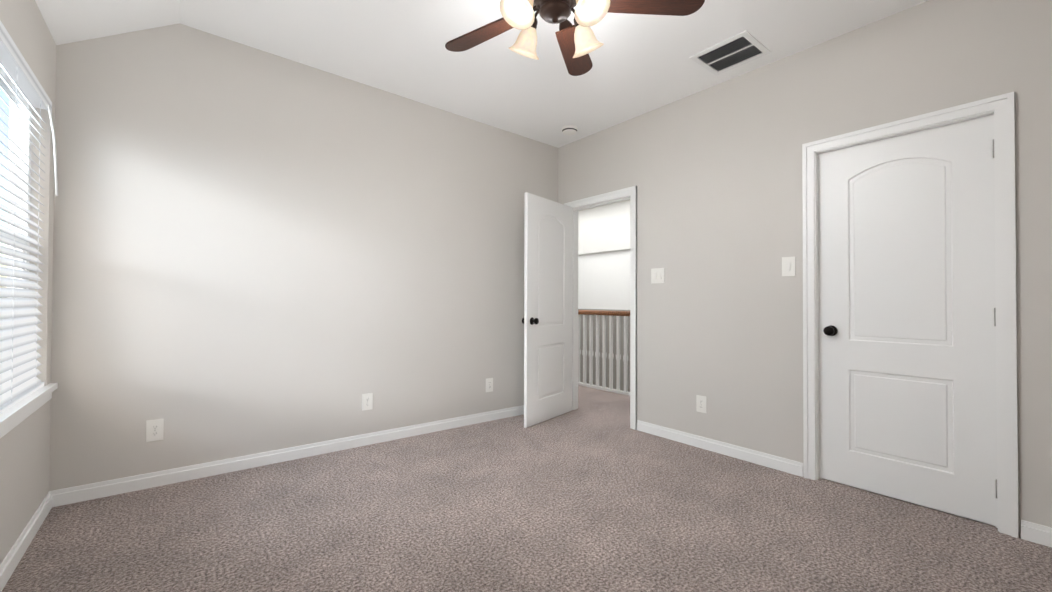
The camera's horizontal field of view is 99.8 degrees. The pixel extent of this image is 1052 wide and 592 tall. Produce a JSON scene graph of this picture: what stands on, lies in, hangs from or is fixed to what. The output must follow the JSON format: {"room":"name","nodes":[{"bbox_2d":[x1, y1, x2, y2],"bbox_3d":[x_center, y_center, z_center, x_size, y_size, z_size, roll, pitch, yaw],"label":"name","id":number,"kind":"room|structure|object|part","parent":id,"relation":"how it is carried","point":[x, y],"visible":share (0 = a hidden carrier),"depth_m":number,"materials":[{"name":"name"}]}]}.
{"room":"empty bedroom","nodes":[
{"label":"empty bedroom","id":0,"kind":"room"},
{"bbox_2d":[0,0,55,563],"bbox_3d":[-1.365,-0.394,0.784,0.140,3.000,4.162,1,-1,-38],"label":"wall","id":1,"kind":"structure","parent":0,"point":[24,464],"depth_m":2.15,"materials":[{"name":"paint"}]},
{"bbox_2d":[0,66,31,297],"bbox_3d":[-2.183,-0.275,1.779,0.060,1.460,1.120,1,-1,-38],"label":"window","id":2,"kind":"structure","parent":1,"relation":"in","point":[21,145],"depth_m":2.18,"materials":[{"name":"white glass"}]},
{"bbox_3d":[-2.183,-0.275,1.779,0.004,1.360,1.020,1,-1,-38],"label":"glass","id":3,"kind":"part","parent":2,"relation":"part of","materials":[{"name":"clear glass"}]},
{"bbox_2d":[0,20,51,413],"bbox_3d":[-2.129,-0.276,1.822,0.064,1.455,1.112,1,-1,-38],"label":"window blinds","id":4,"kind":"object","parent":2,"relation":"attached to","point":[19,353],"visible":1,"depth_m":1.94,"materials":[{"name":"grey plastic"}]},
{"bbox_2d":[47,105,57,195],"bbox_3d":[-2.357,-0.726,2.206,0.047,0.451,0.034,1,-1,-38],"label":"blind wand","id":5,"kind":"object","parent":4,"relation":"hanging from","point":[54,150],"visible":0.95,"depth_m":2.21,"materials":[{"name":"white plastic"}]},
{"bbox_2d":[0,490,55,591],"bbox_3d":[-1.310,1.064,0.815,0.013,0.085,3.922,1,-1,-38],"label":"baseboard","id":6,"kind":"structure","parent":1,"relation":"attached to","point":[10,562],"depth_m":1.93,"materials":[{"name":"paint"}]},
{"bbox_2d":[0,383,57,438],"bbox_3d":[-2.126,0.493,1.818,0.093,0.075,1.300,1,-1,-38],"label":"window sill","id":7,"kind":"structure","parent":1,"relation":"attached to","point":[15,415],"depth_m":1.88,"materials":[{"name":"paint"}]},
{"bbox_2d":[49,23,557,490],"bbox_3d":[-1.133,-0.361,3.542,3.881,3.000,0.120,1,-1,-38],"label":"wall","id":8,"kind":"structure","parent":0,"point":[255,251],"depth_m":2.96,"materials":[{"name":"paint"}]},
{"bbox_2d":[146,419,163,441],"bbox_3d":[-2.191,0.793,2.615,0.078,0.124,0.008,1,-1,-38],"label":"electrical outlet","id":9,"kind":"object","parent":8,"relation":"attached to","point":[154,430],"visible":1,"depth_m":2.61,"materials":[{"name":"white plastic"}]},
{"bbox_2d":[56,405,523,506],"bbox_3d":[-1.082,1.096,3.478,3.611,0.085,0.022,1,-1,-38],"label":"baseboard","id":10,"kind":"structure","parent":8,"relation":"attached to","point":[70,495],"depth_m":2.93,"materials":[{"name":"paint"}]},
{"bbox_2d":[362,393,372,410],"bbox_3d":[-1.212,0.809,3.387,0.078,0.124,0.008,1,-1,-38],"label":"electrical outlet","id":11,"kind":"object","parent":8,"relation":"attached to","point":[367,401],"visible":1,"depth_m":3.38,"materials":[{"name":"white plastic"}]},
{"bbox_2d":[486,378,492,391],"bbox_3d":[-0.337,0.820,4.079,0.078,0.124,0.008,1,-1,-38],"label":"electrical outlet","id":12,"kind":"object","parent":8,"relation":"attached to","point":[489,384],"visible":1,"depth_m":4.08,"materials":[{"name":"white plastic"}]},
{"bbox_2d":[35,0,927,147],"bbox_3d":[0.116,-1.639,1.964,3.901,0.771,4.162,1,-1,-38],"label":"ceiling","id":13,"kind":"structure","parent":0,"point":[643,63],"depth_m":2.81,"materials":[{"name":"paint"}]},
{"bbox_2d":[562,125,577,135],"bbox_3d":[0.407,-1.537,4.124,0.146,0.056,0.146,1,-1,-38],"label":"smoke detector","id":14,"kind":"object","parent":13,"relation":"attached to","point":[569,130],"visible":1,"depth_m":4.08,"materials":[{"name":"white plastic"}]},
{"bbox_2d":[445,0,704,75],"bbox_3d":[0.087,-1.383,1.952,1.231,0.492,1.274,1,-1,-38],"label":"ceiling fan","id":15,"kind":"object","parent":13,"relation":"hanging from","point":[578,42],"visible":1,"depth_m":2.03,"materials":[{"name":"brown wood"}]},
{"bbox_3d":[-0.227,-1.315,2.235,0.453,0.009,0.143,0,11,36],"label":"blade","id":16,"kind":"part","parent":15,"relation":"part of","materials":[{"name":"brown wood"}]},
{"bbox_3d":[0.264,-1.312,2.397,0.143,0.009,0.453,-13,-4,17],"label":"blade","id":17,"kind":"part","parent":15,"relation":"part of","materials":[{"name":"brown wood"}]},
{"label":"blade","id":18,"kind":"part","parent":15,"relation":"part of","materials":[{"name":"brown wood"}]},
{"bbox_2d":[689,30,770,75],"bbox_3d":[1.327,-1.571,2.886,0.340,0.018,0.370,1,-1,-38],"label":"ceiling vent","id":19,"kind":"object","parent":13,"relation":"in","point":[739,49],"visible":1,"depth_m":2.87,"materials":[{"name":"white metal"}]},
{"bbox_2d":[2,385,1051,591],"bbox_3d":[-0.608,1.202,3.628,4.884,0.120,7.750,1,-1,-38],"label":"floor","id":20,"kind":"structure","parent":0,"point":[594,492],"depth_m":2.14,"materials":[{"name":"carpet"}]},
{"bbox_2d":[578,310,629,395],"bbox_3d":[0.774,0.631,5.781,0.090,1.080,4.090,1,-1,-38],"label":"railing","id":21,"kind":"object","parent":20,"relation":"on","point":[604,313],"visible":0.27,"depth_m":5.51,"materials":[{"name":"white paint"}]},
{"bbox_3d":[0.747,0.213,5.821,0.072,0.058,4.000,1,-1,-38],"label":"handrail","id":22,"kind":"part","parent":21,"relation":"part of","materials":[{"name":"brown wood"}]},
{"bbox_2d":[578,200,629,391],"bbox_3d":[1.765,0.286,6.783,0.150,4.200,5.950,1,-1,-38],"label":"wall","id":23,"kind":"structure","parent":0,"point":[603,257],"depth_m":7.26,"materials":[{"name":"paint"}]},
{"bbox_2d":[558,0,1051,537],"bbox_3d":[1.595,-0.356,3.120,0.120,3.000,4.162,1,-1,-38],"label":"wall","id":24,"kind":"structure","parent":0,"point":[714,174],"depth_m":2.95,"materials":[{"name":"paint"}]},
{"bbox_2d":[522,192,572,427],"bbox_3d":[0.227,0.124,4.158,0.163,2.044,0.774,0,-1,37],"label":"entry door","id":25,"kind":"structure","parent":24,"relation":"in","point":[547,320],"depth_m":4.10,"materials":[{"name":"paint"}]},
{"bbox_2d":[564,186,636,429],"bbox_3d":[0.724,0.102,4.216,0.158,2.102,0.904,1,-1,-38],"label":"door frame","id":26,"kind":"structure","parent":24,"relation":"attached to","point":[628,193],"depth_m":3.89,"materials":[{"name":"paint"}]},
{"bbox_2d":[651,268,663,283],"bbox_3d":[1.085,-0.167,3.656,0.013,0.124,0.124,1,-1,-38],"label":"light switch","id":27,"kind":"object","parent":24,"relation":"attached to","point":[657,275],"visible":1,"depth_m":3.66,"materials":[{"name":"white plastic"}]},
{"bbox_2d":[696,395,705,412],"bbox_3d":[1.323,0.815,3.344,0.008,0.124,0.078,1,-1,-38],"label":"electrical outlet","id":28,"kind":"object","parent":24,"relation":"attached to","point":[700,403],"visible":1,"depth_m":3.34,"materials":[{"name":"white plastic"}]},
{"bbox_2d":[637,420,802,476],"bbox_3d":[1.351,1.102,3.299,0.013,0.085,1.282,1,-1,-38],"label":"baseboard","id":29,"kind":"structure","parent":24,"relation":"attached to","point":[760,458],"depth_m":3.18,"materials":[{"name":"paint"}]},
{"bbox_2d":[782,256,794,275],"bbox_3d":[1.702,-0.192,2.875,0.013,0.124,0.078,1,-1,-38],"label":"light switch","id":30,"kind":"object","parent":24,"relation":"attached to","point":[788,266],"visible":1,"depth_m":2.87,"materials":[{"name":"white plastic"}]},
{"bbox_2d":[818,114,997,525],"bbox_3d":[2.087,0.111,2.487,0.163,2.044,0.774,1,-1,-38],"label":"closet door","id":31,"kind":"structure","parent":24,"relation":"in","point":[907,350],"depth_m":2.43,"materials":[{"name":"paint"}]},
{"bbox_2d":[802,92,1018,537],"bbox_3d":[2.082,0.087,2.482,0.140,2.102,0.904,1,-1,-38],"label":"door frame","id":32,"kind":"structure","parent":24,"relation":"attached to","point":[1001,108],"depth_m":2.14,"materials":[{"name":"paint"}]},
{"bbox_2d":[1021,520,1051,546],"bbox_3d":[2.526,1.089,1.810,0.013,0.085,0.672,1,-1,-38],"label":"baseboard","id":33,"kind":"structure","parent":24,"relation":"attached to","point":[1036,533],"depth_m":2.03,"materials":[{"name":"paint"}]}
]}

